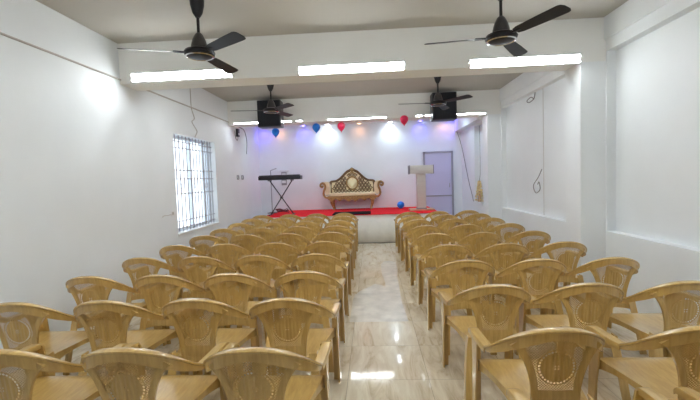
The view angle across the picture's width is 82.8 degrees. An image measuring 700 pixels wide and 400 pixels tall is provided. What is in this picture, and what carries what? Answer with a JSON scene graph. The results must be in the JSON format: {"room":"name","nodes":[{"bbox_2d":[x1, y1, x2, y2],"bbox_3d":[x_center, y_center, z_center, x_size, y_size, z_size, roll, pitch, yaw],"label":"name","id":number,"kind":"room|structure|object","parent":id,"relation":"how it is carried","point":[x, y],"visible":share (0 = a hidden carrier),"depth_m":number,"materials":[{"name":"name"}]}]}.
{"room":"function hall","nodes":[
{"label":"function hall","id":0,"kind":"room"},
{"bbox_2d":[0,0,261,375],"bbox_3d":[-3.014,-0.126,2.208,0.250,3.220,18.100,-2,3,3],"label":"wall","id":1,"kind":"structure","parent":0,"point":[88,182],"depth_m":4.17,"materials":[{"name":"paint"}]},
{"bbox_2d":[0,32,228,122],"bbox_3d":[-2.983,-1.240,0.947,0.020,0.023,15.690,-2,3,3],"label":"conduit","id":2,"kind":"object","parent":1,"relation":"attached to","point":[1,33],"visible":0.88,"depth_m":4.12,"materials":[{"name":"grey"}]},
{"bbox_2d":[190,89,196,136],"bbox_3d":[-2.672,-1.524,6.786,0.010,0.904,0.193,-2,3,3],"label":"hanging cable","id":3,"kind":"object","parent":1,"relation":"attached to","point":[190,89],"visible":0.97,"depth_m":6.72,"materials":[{"name":"grey plastic"}]},
{"bbox_2d":[173,134,219,235],"bbox_3d":[-2.727,-0.283,6.918,0.220,1.590,1.660,-2,3,3],"label":"window","id":4,"kind":"structure","parent":1,"relation":"in","point":[191,160],"depth_m":6.95,"materials":[{"name":"white"}]},
{"bbox_2d":[236,129,239,136],"bbox_3d":[-2.535,-1.518,8.976,0.056,0.180,0.120,-2,3,3],"label":"junction box","id":5,"kind":"object","parent":1,"relation":"attached to","point":[237,130],"visible":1,"depth_m":8.92,"materials":[{"name":"black plastic"}]},
{"bbox_2d":[233,120,292,124],"bbox_3d":[-1.838,-1.639,8.377,1.260,0.040,0.068,-2,3,3],"label":"tube light","id":6,"kind":"object","parent":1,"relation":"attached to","point":[285,121],"visible":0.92,"depth_m":8.37,"materials":[{"name":"white plastic"}]},
{"bbox_2d":[36,0,627,101],"bbox_3d":[-0.120,-1.831,0.677,6.800,0.150,15.940,-2,3,3],"label":"ceiling","id":7,"kind":"structure","parent":0,"point":[119,21],"depth_m":4.26,"materials":[{"name":"paint"}]},
{"bbox_2d":[117,0,245,73],"bbox_3d":[-1.561,-1.596,3.669,1.062,0.542,1.208,-3,3,-19],"label":"ceiling fan","id":8,"kind":"object","parent":7,"relation":"hanging from","point":[199,50],"visible":1,"depth_m":3.66,"materials":[{"name":"black metal"}]},
{"bbox_2d":[239,85,293,116],"bbox_3d":[-1.512,-1.766,6.821,1.062,0.542,1.208,-2,3,-9],"label":"ceiling fan","id":9,"kind":"object","parent":7,"relation":"hanging from","point":[271,108],"visible":0.97,"depth_m":6.80,"materials":[{"name":"black metal"}]},
{"bbox_2d":[409,77,472,109],"bbox_3d":[1.331,-1.855,6.676,1.062,0.542,1.208,-2,3,-5],"label":"ceiling fan","id":10,"kind":"object","parent":7,"relation":"hanging from","point":[438,101],"visible":0.93,"depth_m":6.63,"materials":[{"name":"black metal"}]},
{"bbox_2d":[424,0,570,56],"bbox_3d":[1.207,-1.685,3.586,1.062,0.542,1.208,-2,3,8],"label":"ceiling fan","id":11,"kind":"object","parent":7,"relation":"hanging from","point":[501,35],"visible":1,"depth_m":3.50,"materials":[{"name":"black metal"}]},
{"bbox_2d":[258,119,429,127],"bbox_3d":[0.374,-2.245,9.955,6.800,0.350,2.660,-2,3,3],"label":"ceiling","id":12,"kind":"structure","parent":0,"point":[428,119],"depth_m":10.90,"materials":[{"name":"paint"}]},
{"bbox_2d":[0,240,699,399],"bbox_3d":[0.063,1.434,2.182,6.800,0.100,18.600,-2,3,3],"label":"floor","id":13,"kind":"structure","parent":0,"point":[399,360],"depth_m":3.39,"materials":[{"name":"tile"}]},
{"bbox_2d":[0,302,113,375],"bbox_3d":[-2.122,1.029,2.785,0.581,0.792,0.607,-2,3,3],"label":"armchair","id":14,"kind":"object","parent":13,"relation":"on","point":[57,344],"visible":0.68,"depth_m":2.57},
{"bbox_2d":[0,343,128,399],"bbox_3d":[-1.570,1.050,2.049,0.581,0.792,0.607,-2,3,4],"label":"armchair","id":15,"kind":"object","parent":13,"relation":"on","point":[37,366],"visible":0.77,"depth_m":1.86,"materials":[{"name":"plastic"}]},
{"bbox_2d":[63,276,159,374],"bbox_3d":[-2.091,0.992,3.463,0.581,0.792,0.607,-2,3,3],"label":"armchair","id":16,"kind":"object","parent":13,"relation":"on","point":[97,290],"visible":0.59,"depth_m":3.22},
{"bbox_2d":[73,300,188,375],"bbox_3d":[-1.538,1.010,2.760,0.581,0.792,0.607,-2,3,3],"label":"armchair","id":17,"kind":"object","parent":13,"relation":"on","point":[110,329],"visible":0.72,"depth_m":2.53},
{"bbox_2d":[81,342,228,399],"bbox_3d":[-0.986,1.032,2.017,0.581,0.792,0.607,-2,3,3],"label":"armchair","id":18,"kind":"object","parent":13,"relation":"on","point":[138,385],"visible":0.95,"depth_m":1.79,"materials":[{"name":"plastic"}]},
{"bbox_2d":[122,257,192,328],"bbox_3d":[-2.056,0.950,4.211,0.581,0.792,0.607,-2,3,3],"label":"armchair","id":19,"kind":"object","parent":13,"relation":"on","point":[140,271],"visible":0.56,"depth_m":3.97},
{"bbox_2d":[134,274,219,374],"bbox_3d":[-1.505,0.974,3.425,0.581,0.792,0.607,-2,3,3],"label":"armchair","id":20,"kind":"object","parent":13,"relation":"on","point":[160,298],"visible":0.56,"depth_m":3.19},
{"bbox_2d":[159,245,216,298],"bbox_3d":[-2.027,0.910,4.943,0.581,0.792,0.607,-2,3,4],"label":"armchair","id":21,"kind":"object","parent":13,"relation":"on","point":[174,258],"visible":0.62,"depth_m":4.71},
{"bbox_2d":[177,256,243,327],"bbox_3d":[-1.473,0.932,4.171,0.581,0.792,0.607,-2,3,3],"label":"armchair","id":22,"kind":"object","parent":13,"relation":"on","point":[198,275],"visible":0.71,"depth_m":3.94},
{"bbox_2d":[162,298,262,382],"bbox_3d":[-0.951,0.992,2.734,0.581,0.792,0.607,-2,3,4],"label":"armchair","id":23,"kind":"object","parent":13,"relation":"on","point":[199,340],"visible":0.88,"depth_m":2.51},
{"bbox_2d":[189,235,236,266],"bbox_3d":[-1.988,0.866,5.734,0.581,0.792,0.607,-2,3,3],"label":"armchair","id":24,"kind":"object","parent":13,"relation":"on","point":[202,247],"visible":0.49,"depth_m":5.49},
{"bbox_2d":[210,228,250,254],"bbox_3d":[-1.961,0.826,6.468,0.581,0.792,0.607,-2,3,4],"label":"armchair","id":25,"kind":"object","parent":13,"relation":"on","point":[231,232],"visible":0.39,"depth_m":6.22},
{"bbox_2d":[207,244,260,311],"bbox_3d":[-1.444,0.892,4.909,0.581,0.792,0.607,-2,3,3],"label":"armchair","id":26,"kind":"object","parent":13,"relation":"on","point":[217,255],"visible":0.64,"depth_m":4.67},
{"bbox_2d":[203,273,280,374],"bbox_3d":[-0.924,0.956,3.392,0.581,0.792,0.607,-2,3,3],"label":"armchair","id":27,"kind":"object","parent":13,"relation":"on","point":[217,284],"visible":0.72,"depth_m":3.16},
{"bbox_2d":[227,223,262,265],"bbox_3d":[-1.923,0.783,7.249,0.581,0.792,0.607,-2,3,3],"label":"armchair","id":28,"kind":"object","parent":13,"relation":"on","point":[248,227],"visible":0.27,"depth_m":7.00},
{"bbox_2d":[230,234,274,288],"bbox_3d":[-1.406,0.849,5.692,0.581,0.792,0.607,-2,3,3],"label":"armchair","id":29,"kind":"object","parent":13,"relation":"on","point":[245,237],"visible":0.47,"depth_m":5.45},
{"bbox_2d":[241,218,272,254],"bbox_3d":[-1.892,0.742,7.995,0.581,0.792,0.607,-2,3,3],"label":"armchair","id":30,"kind":"object","parent":13,"relation":"on","point":[252,220],"visible":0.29,"depth_m":7.74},
{"bbox_2d":[246,227,282,265],"bbox_3d":[-1.375,0.808,6.434,0.581,0.792,0.607,-2,3,3],"label":"armchair","id":31,"kind":"object","parent":13,"relation":"on","point":[270,232],"visible":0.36,"depth_m":6.19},
{"bbox_2d":[234,255,295,327],"bbox_3d":[-0.888,0.914,4.139,0.581,0.792,0.607,-2,3,3],"label":"armchair","id":32,"kind":"object","parent":13,"relation":"on","point":[239,264],"visible":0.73,"depth_m":3.91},
{"bbox_2d":[251,215,278,245],"bbox_3d":[-1.859,0.703,8.700,0.581,0.792,0.607,-2,3,3],"label":"armchair","id":33,"kind":"object","parent":13,"relation":"on","point":[268,218],"visible":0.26,"depth_m":8.45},
{"bbox_2d":[203,341,331,399],"bbox_3d":[-0.400,1.014,1.974,0.581,0.792,0.607,-2,3,3],"label":"armchair","id":34,"kind":"object","parent":13,"relation":"on","point":[285,386],"visible":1,"depth_m":1.74,"materials":[{"name":"plastic"}]},
{"bbox_2d":[260,222,293,266],"bbox_3d":[-1.337,0.766,7.193,0.581,0.792,0.607,-2,3,3],"label":"armchair","id":35,"kind":"object","parent":13,"relation":"on","point":[274,224],"visible":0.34,"depth_m":6.94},
{"bbox_2d":[255,242,305,300],"bbox_3d":[-0.856,0.874,4.873,0.581,0.792,0.607,-2,3,3],"label":"armchair","id":36,"kind":"object","parent":13,"relation":"on","point":[264,249],"visible":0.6,"depth_m":4.63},
{"bbox_2d":[270,218,294,252],"bbox_3d":[-1.308,0.724,7.954,0.581,0.792,0.607,-2,3,3],"label":"armchair","id":37,"kind":"object","parent":13,"relation":"on","point":[278,220],"visible":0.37,"depth_m":7.70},
{"bbox_2d":[279,214,301,233],"bbox_3d":[-1.273,0.684,8.682,0.581,0.792,0.607,-2,3,3],"label":"armchair","id":38,"kind":"object","parent":13,"relation":"on","point":[286,215],"visible":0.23,"depth_m":8.43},
{"bbox_2d":[271,233,313,279],"bbox_3d":[-0.820,0.831,5.652,0.581,0.792,0.607,-2,3,3],"label":"armchair","id":39,"kind":"object","parent":13,"relation":"on","point":[298,238],"visible":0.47,"depth_m":5.41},
{"bbox_2d":[249,298,340,399],"bbox_3d":[-0.367,0.975,2.680,0.581,0.792,0.607,-2,3,4],"label":"armchair","id":40,"kind":"object","parent":13,"relation":"on","point":[305,341],"visible":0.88,"depth_m":2.46,"materials":[{"name":"plastic"}]},
{"bbox_2d":[283,226,318,264],"bbox_3d":[-0.787,0.789,6.420,0.581,0.792,0.607,-2,3,3],"label":"armchair","id":41,"kind":"object","parent":13,"relation":"on","point":[303,246],"visible":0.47,"depth_m":6.17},
{"bbox_2d":[292,221,322,244],"bbox_3d":[-0.757,0.748,7.166,0.581,0.792,0.607,-2,3,3],"label":"armchair","id":42,"kind":"object","parent":13,"relation":"on","point":[314,225],"visible":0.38,"depth_m":6.92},
{"bbox_2d":[274,271,345,372],"bbox_3d":[-0.339,0.936,3.382,0.581,0.792,0.607,-2,3,3],"label":"armchair","id":43,"kind":"object","parent":13,"relation":"on","point":[283,282],"visible":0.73,"depth_m":3.15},
{"bbox_2d":[299,217,326,250],"bbox_3d":[-0.721,0.705,7.943,0.581,0.792,0.607,-2,3,3],"label":"armchair","id":44,"kind":"object","parent":13,"relation":"on","point":[311,219],"visible":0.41,"depth_m":7.69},
{"bbox_2d":[307,213,330,238],"bbox_3d":[-0.690,0.666,8.652,0.581,0.792,0.607,-2,3,3],"label":"armchair","id":45,"kind":"object","parent":13,"relation":"on","point":[315,214],"visible":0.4,"depth_m":8.40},
{"bbox_2d":[291,253,348,335],"bbox_3d":[-0.307,0.897,4.096,0.581,0.792,0.607,-2,3,3],"label":"armchair","id":46,"kind":"object","parent":13,"relation":"on","point":[331,291],"visible":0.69,"depth_m":3.87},
{"bbox_2d":[303,241,351,309],"bbox_3d":[-0.271,0.856,4.848,0.581,0.792,0.607,-2,3,3],"label":"armchair","id":47,"kind":"object","parent":13,"relation":"on","point":[337,271],"visible":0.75,"depth_m":4.62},
{"bbox_2d":[312,232,353,279],"bbox_3d":[-0.235,0.812,5.633,0.581,0.792,0.607,-2,3,3],"label":"armchair","id":48,"kind":"object","parent":13,"relation":"on","point":[341,256],"visible":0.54,"depth_m":5.41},
{"bbox_2d":[319,225,355,267],"bbox_3d":[-0.203,0.772,6.360,0.581,0.792,0.607,-2,3,3],"label":"armchair","id":49,"kind":"object","parent":13,"relation":"on","point":[335,227],"visible":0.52,"depth_m":6.13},
{"bbox_2d":[324,220,356,263],"bbox_3d":[-0.173,0.730,7.128,0.581,0.792,0.607,-2,3,3],"label":"armchair","id":50,"kind":"object","parent":13,"relation":"on","point":[336,222],"visible":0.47,"depth_m":6.89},
{"bbox_2d":[329,216,357,251],"bbox_3d":[-0.134,0.688,7.893,0.581,0.792,0.607,-2,3,3],"label":"armchair","id":51,"kind":"object","parent":13,"relation":"on","point":[349,219],"visible":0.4,"depth_m":7.66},
{"bbox_2d":[332,213,358,241],"bbox_3d":[-0.106,0.648,8.603,0.581,0.792,0.607,-2,3,3],"label":"armchair","id":52,"kind":"object","parent":13,"relation":"on","point":[338,214],"visible":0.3,"depth_m":8.37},
{"bbox_2d":[262,213,437,242],"bbox_3d":[0.049,0.630,10.176,4.150,0.650,1.932,-2,3,3],"label":"stage","id":53,"kind":"object","parent":13,"relation":"on","point":[371,228],"visible":0.2,"depth_m":9.20,"materials":[{"name":"beige"}]},
{"bbox_2d":[267,206,435,217],"bbox_3d":[0.038,0.297,10.162,4.150,0.012,1.945,-2,3,3],"label":"carpet","id":54,"kind":"object","parent":53,"relation":"on","point":[388,210],"visible":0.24,"depth_m":10.18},
{"bbox_2d":[268,168,276,213],"bbox_3d":[-2.063,-0.242,10.426,0.258,1.180,0.258,-4,4,-39],"label":"microphone stand","id":55,"kind":"object","parent":54,"relation":"on","point":[275,168],"visible":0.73,"depth_m":10.41,"materials":[{"name":"black metal"}]},
{"bbox_2d":[268,179,295,215],"bbox_3d":[-1.690,-0.065,9.814,0.590,0.866,0.400,-2,3,3],"label":"keyboard stand","id":56,"kind":"object","parent":54,"relation":"on","point":[281,197],"visible":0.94,"depth_m":9.82,"materials":[{"name":"black metal"}]},
{"bbox_2d":[258,174,302,180],"bbox_3d":[-1.712,-0.557,9.788,1.040,0.118,0.300,-2,3,4],"label":"keyboard","id":57,"kind":"object","parent":56,"relation":"on","point":[294,176],"visible":1,"depth_m":9.64,"materials":[{"name":"black plastic"}]},
{"bbox_2d":[275,208,288,212],"bbox_3d":[-1.777,0.274,10.438,0.376,0.129,0.280,-2,3,3],"label":"coiled cable","id":58,"kind":"object","parent":54,"relation":"on","point":[279,209],"visible":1,"depth_m":10.41,"materials":[{"name":"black plastic"}]},
{"bbox_2d":[319,167,383,209],"bbox_3d":[0.058,-0.316,10.772,1.720,1.145,0.498,-2,3,3],"label":"sofa","id":59,"kind":"object","parent":54,"relation":"on","point":[352,184],"visible":1,"depth_m":10.90,"materials":[{"name":"beige fabric"}]},
{"bbox_2d":[322,182,330,195],"bbox_3d":[-0.631,-0.306,10.818,0.200,0.375,0.400,-2,3,3],"label":"armrest","id":60,"kind":"object","parent":59,"relation":"on","point":[327,186],"depth_m":10.61,"materials":[{"name":"beige fabric"}]},
{"bbox_2d":[329,192,374,195],"bbox_3d":[0.061,-0.166,10.759,1.240,0.075,0.420,-2,3,3],"label":"seat cushion","id":61,"kind":"object","parent":59,"relation":"on","point":[330,193],"depth_m":10.56,"materials":[{"name":"beige fabric"}]},
{"bbox_2d":[348,179,356,187],"bbox_3d":[0.061,-0.451,10.916,0.258,0.246,0.045,-2,3,3],"label":"medallion","id":62,"kind":"object","parent":59,"relation":"on","point":[352,183],"depth_m":10.90,"materials":[{"name":"beige fabric"}]},
{"bbox_2d":[374,180,380,193],"bbox_3d":[0.746,-0.348,10.743,0.200,0.375,0.400,-2,3,3],"label":"armrest","id":63,"kind":"object","parent":59,"relation":"on","point":[377,189],"depth_m":10.54,"materials":[{"name":"beige fabric"}]},
{"bbox_2d":[332,211,370,214],"bbox_3d":[0.052,0.314,9.576,0.900,0.016,0.773,-2,3,3],"label":"mat","id":64,"kind":"object","parent":54,"relation":"on","point":[350,212],"visible":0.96,"depth_m":9.54,"materials":[{"name":"black rubber"}]},
{"bbox_2d":[397,201,403,208],"bbox_3d":[1.328,0.128,10.521,0.228,0.196,0.193,1,4,42],"label":"balloon","id":65,"kind":"object","parent":54,"relation":"on","point":[400,204],"visible":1,"depth_m":10.44,"materials":[{"name":"blue rubber"}]},
{"bbox_2d":[408,165,434,210],"bbox_3d":[1.767,-0.308,9.879,0.600,1.110,0.420,-2,3,3],"label":"lectern","id":66,"kind":"object","parent":54,"relation":"on","point":[420,171],"visible":1,"depth_m":9.76,"materials":[{"name":"laminate"}]},
{"bbox_2d":[350,261,407,321],"bbox_3d":[0.405,1.184,5.646,0.660,0.001,3.030,-2,3,3],"label":"film","id":67,"kind":"object","parent":13,"relation":"on","point":[374,303],"visible":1,"depth_m":4.79,"materials":[{"name":"white"}]},
{"bbox_2d":[394,212,421,250],"bbox_3d":[1.225,0.620,8.292,0.581,0.792,0.607,-2,3,3],"label":"armchair","id":68,"kind":"object","parent":13,"relation":"on","point":[404,214],"visible":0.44,"depth_m":8.07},
{"bbox_2d":[396,215,425,258],"bbox_3d":[1.185,0.662,7.536,0.581,0.792,0.607,-2,3,3],"label":"armchair","id":69,"kind":"object","parent":13,"relation":"on","point":[410,217],"visible":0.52,"depth_m":7.31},
{"bbox_2d":[399,219,433,267],"bbox_3d":[1.156,0.702,6.811,0.581,0.792,0.607,-2,3,3],"label":"armchair","id":70,"kind":"object","parent":13,"relation":"on","point":[408,224],"visible":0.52,"depth_m":6.59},
{"bbox_2d":[403,225,442,280],"bbox_3d":[1.118,0.747,5.996,0.581,0.792,0.607,-2,3,3],"label":"armchair","id":71,"kind":"object","parent":13,"relation":"on","point":[418,249],"visible":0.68,"depth_m":5.78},
{"bbox_2d":[408,233,454,297],"bbox_3d":[1.077,0.792,5.184,0.581,0.792,0.607,-2,3,3],"label":"armchair","id":72,"kind":"object","parent":13,"relation":"on","point":[428,261],"visible":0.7,"depth_m":4.96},
{"bbox_2d":[422,211,449,243],"bbox_3d":[1.812,0.602,8.256,0.581,0.792,0.607,-2,3,3],"label":"armchair","id":73,"kind":"object","parent":13,"relation":"on","point":[434,212],"visible":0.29,"depth_m":8.02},
{"bbox_2d":[427,214,457,254],"bbox_3d":[1.777,0.643,7.520,0.581,0.792,0.607,-2,3,3],"label":"armchair","id":74,"kind":"object","parent":13,"relation":"on","point":[444,216],"visible":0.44,"depth_m":7.28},
{"bbox_2d":[415,244,472,321],"bbox_3d":[1.045,0.837,4.355,0.581,0.792,0.607,-2,3,3],"label":"armchair","id":75,"kind":"object","parent":13,"relation":"on","point":[442,279],"visible":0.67,"depth_m":4.13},
{"bbox_2d":[434,218,468,243],"bbox_3d":[1.747,0.684,6.775,0.581,0.792,0.607,-2,3,3],"label":"armchair","id":76,"kind":"object","parent":13,"relation":"on","point":[454,220],"visible":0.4,"depth_m":6.53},
{"bbox_2d":[424,260,496,354],"bbox_3d":[1.004,0.880,3.587,0.581,0.792,0.607,-2,3,3],"label":"armchair","id":77,"kind":"object","parent":13,"relation":"on","point":[485,269],"visible":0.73,"depth_m":3.36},
{"bbox_2d":[442,224,482,268],"bbox_3d":[1.706,0.728,5.976,0.581,0.792,0.607,-2,3,3],"label":"armchair","id":78,"kind":"object","parent":13,"relation":"on","point":[475,228],"visible":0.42,"depth_m":5.74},
{"bbox_2d":[455,210,479,229],"bbox_3d":[2.405,0.583,8.241,0.581,0.792,0.607,-2,3,3],"label":"armchair","id":79,"kind":"object","parent":13,"relation":"on","point":[464,212],"visible":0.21,"depth_m":7.99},
{"bbox_2d":[457,213,490,243],"bbox_3d":[2.369,0.624,7.493,0.581,0.792,0.607,-2,3,3],"label":"armchair","id":80,"kind":"object","parent":13,"relation":"on","point":[476,215],"visible":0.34,"depth_m":7.25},
{"bbox_2d":[453,232,502,295],"bbox_3d":[1.669,0.774,5.142,0.581,0.792,0.607,-2,3,4],"label":"armchair","id":81,"kind":"object","parent":13,"relation":"on","point":[498,239],"visible":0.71,"depth_m":4.91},
{"bbox_2d":[438,284,530,399],"bbox_3d":[0.969,0.922,2.823,0.581,0.792,0.607,-2,3,4],"label":"armchair","id":82,"kind":"object","parent":13,"relation":"on","point":[494,328],"visible":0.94,"depth_m":2.60,"materials":[{"name":"plastic"}]},
{"bbox_2d":[467,217,505,253],"bbox_3d":[2.334,0.666,6.735,0.581,0.792,0.607,-2,3,3],"label":"armchair","id":83,"kind":"object","parent":13,"relation":"on","point":[491,219],"visible":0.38,"depth_m":6.49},
{"bbox_2d":[468,243,530,314],"bbox_3d":[1.630,0.820,4.314,0.581,0.792,0.607,-2,3,3],"label":"armchair","id":84,"kind":"object","parent":13,"relation":"on","point":[514,279],"visible":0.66,"depth_m":4.08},
{"bbox_2d":[481,223,526,278],"bbox_3d":[2.301,0.710,5.933,0.581,0.792,0.607,-2,3,3],"label":"armchair","id":85,"kind":"object","parent":13,"relation":"on","point":[507,235],"visible":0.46,"depth_m":5.69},
{"bbox_2d":[497,231,550,286],"bbox_3d":[2.261,0.755,5.120,0.581,0.792,0.607,-2,3,3],"label":"armchair","id":86,"kind":"object","parent":13,"relation":"on","point":[532,246],"visible":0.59,"depth_m":4.88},
{"bbox_2d":[489,258,566,354],"bbox_3d":[1.595,0.862,3.539,0.581,0.792,0.607,-2,3,3],"label":"armchair","id":87,"kind":"object","parent":13,"relation":"on","point":[546,284],"visible":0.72,"depth_m":3.31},
{"bbox_2d":[468,326,604,399],"bbox_3d":[0.980,0.962,2.077,0.581,0.792,0.607,-2,3,4],"label":"armchair","id":88,"kind":"object","parent":13,"relation":"on","point":[552,377],"visible":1,"depth_m":1.86,"materials":[{"name":"plastic"}]},
{"bbox_2d":[520,241,586,313],"bbox_3d":[2.223,0.800,4.299,0.581,0.792,0.607,-2,3,4],"label":"armchair","id":89,"kind":"object","parent":13,"relation":"on","point":[567,258],"visible":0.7,"depth_m":4.07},
{"bbox_2d":[519,282,630,399],"bbox_3d":[1.562,0.904,2.787,0.581,0.792,0.607,-2,3,4],"label":"armchair","id":90,"kind":"object","parent":13,"relation":"on","point":[589,312],"visible":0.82,"depth_m":2.56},
{"bbox_2d":[506,387,667,399],"bbox_3d":[0.944,0.999,1.398,0.581,0.792,0.607,-2,3,3],"label":"armchair","id":91,"kind":"object","parent":13,"relation":"on","point":[640,393],"visible":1,"depth_m":1.61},
{"bbox_2d":[552,257,646,353],"bbox_3d":[2.186,0.844,3.504,0.581,0.792,0.607,-2,3,3],"label":"armchair","id":92,"kind":"object","parent":13,"relation":"on","point":[613,276],"visible":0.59,"depth_m":3.27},
{"bbox_2d":[585,324,699,399],"bbox_3d":[1.659,0.940,2.045,0.581,0.792,0.607,-2,3,4],"label":"armchair","id":93,"kind":"object","parent":13,"relation":"on","point":[662,375],"visible":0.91,"depth_m":2.04,"materials":[{"name":"plastic"}]},
{"bbox_2d":[597,280,699,356],"bbox_3d":[2.151,0.885,2.756,0.581,0.792,0.607,-2,3,3],"label":"armchair","id":94,"kind":"object","parent":13,"relation":"on","point":[670,296],"visible":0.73,"depth_m":2.54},
{"bbox_2d":[673,387,699,399],"bbox_3d":[1.623,0.978,1.361,0.581,0.792,0.607,-2,3,3],"label":"armchair","id":95,"kind":"object","parent":13,"relation":"on","point":[685,393],"visible":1,"depth_m":1.59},
{"bbox_2d":[258,120,462,218],"bbox_3d":[0.487,-0.726,11.167,6.800,3.220,0.200,-2,3,3],"label":"wall","id":96,"kind":"structure","parent":0,"point":[384,151],"depth_m":11.06,"materials":[{"name":"paint"}]},
{"bbox_2d":[281,172,286,184],"bbox_3d":[-1.854,-0.601,11.163,0.140,0.370,0.068,-2,3,3],"label":"electrical box","id":97,"kind":"object","parent":96,"relation":"attached to","point":[284,182],"visible":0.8,"depth_m":11.13,"materials":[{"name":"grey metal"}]},
{"bbox_2d":[423,151,453,227],"bbox_3d":[2.449,-0.255,10.956,0.810,2.170,0.086,-2,3,3],"label":"door","id":98,"kind":"structure","parent":96,"relation":"in","point":[439,184],"depth_m":10.94,"materials":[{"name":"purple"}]},
{"bbox_2d":[461,0,699,325],"bbox_3d":[2.819,-0.307,1.890,0.560,3.220,18.100,-2,3,3],"label":"wall","id":99,"kind":"structure","parent":0,"point":[653,46],"depth_m":4.16,"materials":[{"name":"paint"}]},
{"bbox_2d":[257,100,283,128],"bbox_3d":[-1.640,-1.768,8.217,0.480,0.540,0.352,-2,3,3],"label":"wall speaker","id":100,"kind":"object","parent":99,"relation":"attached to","point":[265,121],"visible":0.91,"depth_m":8.05,"materials":[{"name":"black plastic"}]},
{"bbox_2d":[327,116,386,120],"bbox_3d":[0.143,-1.701,8.268,1.260,0.040,0.068,-2,3,3],"label":"tube light","id":101,"kind":"object","parent":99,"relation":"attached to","point":[378,117],"visible":1,"depth_m":8.25,"materials":[{"name":"white plastic"}]},
{"bbox_2d":[118,17,605,90],"bbox_3d":[0.059,-1.746,4.824,5.740,0.495,0.360,-2,3,3],"label":"beam","id":102,"kind":"structure","parent":99,"relation":"attached to","point":[271,59],"depth_m":4.66,"materials":[{"name":"paint"}]},
{"bbox_2d":[129,69,234,82],"bbox_3d":[-2.002,-1.488,4.733,1.260,0.110,0.068,-2,3,3],"label":"tube light","id":103,"kind":"object","parent":102,"relation":"attached to","point":[201,74],"visible":0.8,"depth_m":4.72,"materials":[{"name":"white plastic"}]},
{"bbox_2d":[297,60,405,75],"bbox_3d":[0.015,-1.536,4.624,1.260,0.110,0.068,-2,3,3],"label":"tube light","id":104,"kind":"object","parent":102,"relation":"attached to","point":[389,66],"visible":1,"depth_m":4.61,"materials":[{"name":"white plastic"}]},
{"bbox_2d":[467,53,582,68],"bbox_3d":[1.981,-1.582,4.517,1.260,0.110,0.068,-2,3,3],"label":"tube light","id":105,"kind":"object","parent":102,"relation":"attached to","point":[557,59],"visible":1,"depth_m":4.50,"materials":[{"name":"white plastic"}]},
{"bbox_2d":[227,89,500,127],"bbox_3d":[0.252,-1.940,8.464,5.740,0.510,0.360,-2,3,3],"label":"beam","id":106,"kind":"structure","parent":99,"relation":"attached to","point":[393,106],"depth_m":8.29,"materials":[{"name":"paint"}]},
{"bbox_2d":[272,128,278,136],"bbox_3d":[-1.673,-1.506,8.931,0.172,0.214,0.172,-2,3,3],"label":"balloon","id":107,"kind":"object","parent":106,"relation":"hanging from","point":[275,131],"visible":1,"depth_m":8.87,"materials":[{"name":"blue rubber"}]},
{"bbox_2d":[312,123,319,132],"bbox_3d":[-0.731,-1.550,8.598,0.172,0.214,0.172,-2,3,3],"label":"balloon","id":108,"kind":"object","parent":106,"relation":"hanging from","point":[316,127],"visible":1,"depth_m":8.54,"materials":[{"name":"blue rubber"}]},
{"bbox_2d":[337,122,344,131],"bbox_3d":[-0.188,-1.566,8.548,0.172,0.214,0.172,-2,3,3],"label":"balloon","id":109,"kind":"object","parent":106,"relation":"hanging from","point":[341,125],"visible":1,"depth_m":8.49,"materials":[{"name":"red rubber"}]},
{"bbox_2d":[400,115,407,125],"bbox_3d":[1.102,-1.615,8.076,0.172,0.214,0.172,-2,3,3],"label":"balloon","id":110,"kind":"object","parent":106,"relation":"hanging from","point":[404,119],"visible":1,"depth_m":8.02,"materials":[{"name":"red rubber"}]},
{"bbox_2d":[430,92,456,121],"bbox_3d":[1.883,-1.877,8.024,0.480,0.540,0.352,-2,3,3],"label":"wall speaker","id":111,"kind":"object","parent":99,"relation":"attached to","point":[437,114],"visible":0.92,"depth_m":7.86,"materials":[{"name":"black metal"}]},
{"bbox_2d":[424,112,485,116],"bbox_3d":[2.154,-1.763,8.159,1.260,0.040,0.068,-2,3,3],"label":"tube light","id":112,"kind":"object","parent":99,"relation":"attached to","point":[473,113],"visible":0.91,"depth_m":8.12,"materials":[{"name":"white plastic"}]},
{"bbox_2d":[457,133,473,200],"bbox_3d":[2.954,-0.911,10.130,0.142,1.822,1.416,-2,3,3],"label":"cable","id":113,"kind":"object","parent":99,"relation":"attached to","point":[457,133],"visible":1,"depth_m":10.39,"materials":[{"name":"grey plastic"}]},
{"bbox_2d":[454,117,481,131],"bbox_3d":[2.888,-1.975,9.687,0.190,0.350,2.360,-2,3,3],"label":"trim","id":114,"kind":"structure","parent":99,"relation":"attached to","point":[460,124],"depth_m":9.80,"materials":[{"name":"paint"}]},
{"bbox_2d":[475,180,482,201],"bbox_3d":[3.027,-0.209,9.276,0.198,0.500,0.516,-2,3,3],"label":"bundle","id":115,"kind":"object","parent":99,"relation":"on","point":[479,193],"visible":0.94,"depth_m":9.25,"materials":[{"name":"fabric"}]},
{"bbox_2d":[482,114,501,233],"bbox_3d":[3.021,-0.428,8.403,0.300,2.750,0.358,-2,3,3],"label":"pillar","id":116,"kind":"structure","parent":99,"relation":"attached to","point":[491,123],"depth_m":8.23,"materials":[{"name":"paint"}]},
{"bbox_2d":[533,169,541,192],"bbox_3d":[3.110,-0.312,6.608,0.056,0.401,0.272,-2,3,-5],"label":"wire loop","id":117,"kind":"object","parent":99,"relation":"attached to","point":[541,169],"visible":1,"depth_m":6.58,"materials":[{"name":"grey"}]},
{"bbox_2d":[543,96,543,212],"bbox_3d":[3.130,-0.769,6.419,0.012,2.043,0.015,-2,3,3],"label":"trim","id":118,"kind":"structure","parent":99,"relation":"attached to","point":[543,96],"depth_m":6.41,"materials":[{"name":"grey"}]},
{"bbox_2d":[565,61,605,284],"bbox_3d":[2.828,-0.226,4.763,0.300,2.750,0.358,-2,3,3],"label":"pillar","id":119,"kind":"structure","parent":99,"relation":"attached to","point":[585,82],"depth_m":4.60,"materials":[{"name":"paint"}]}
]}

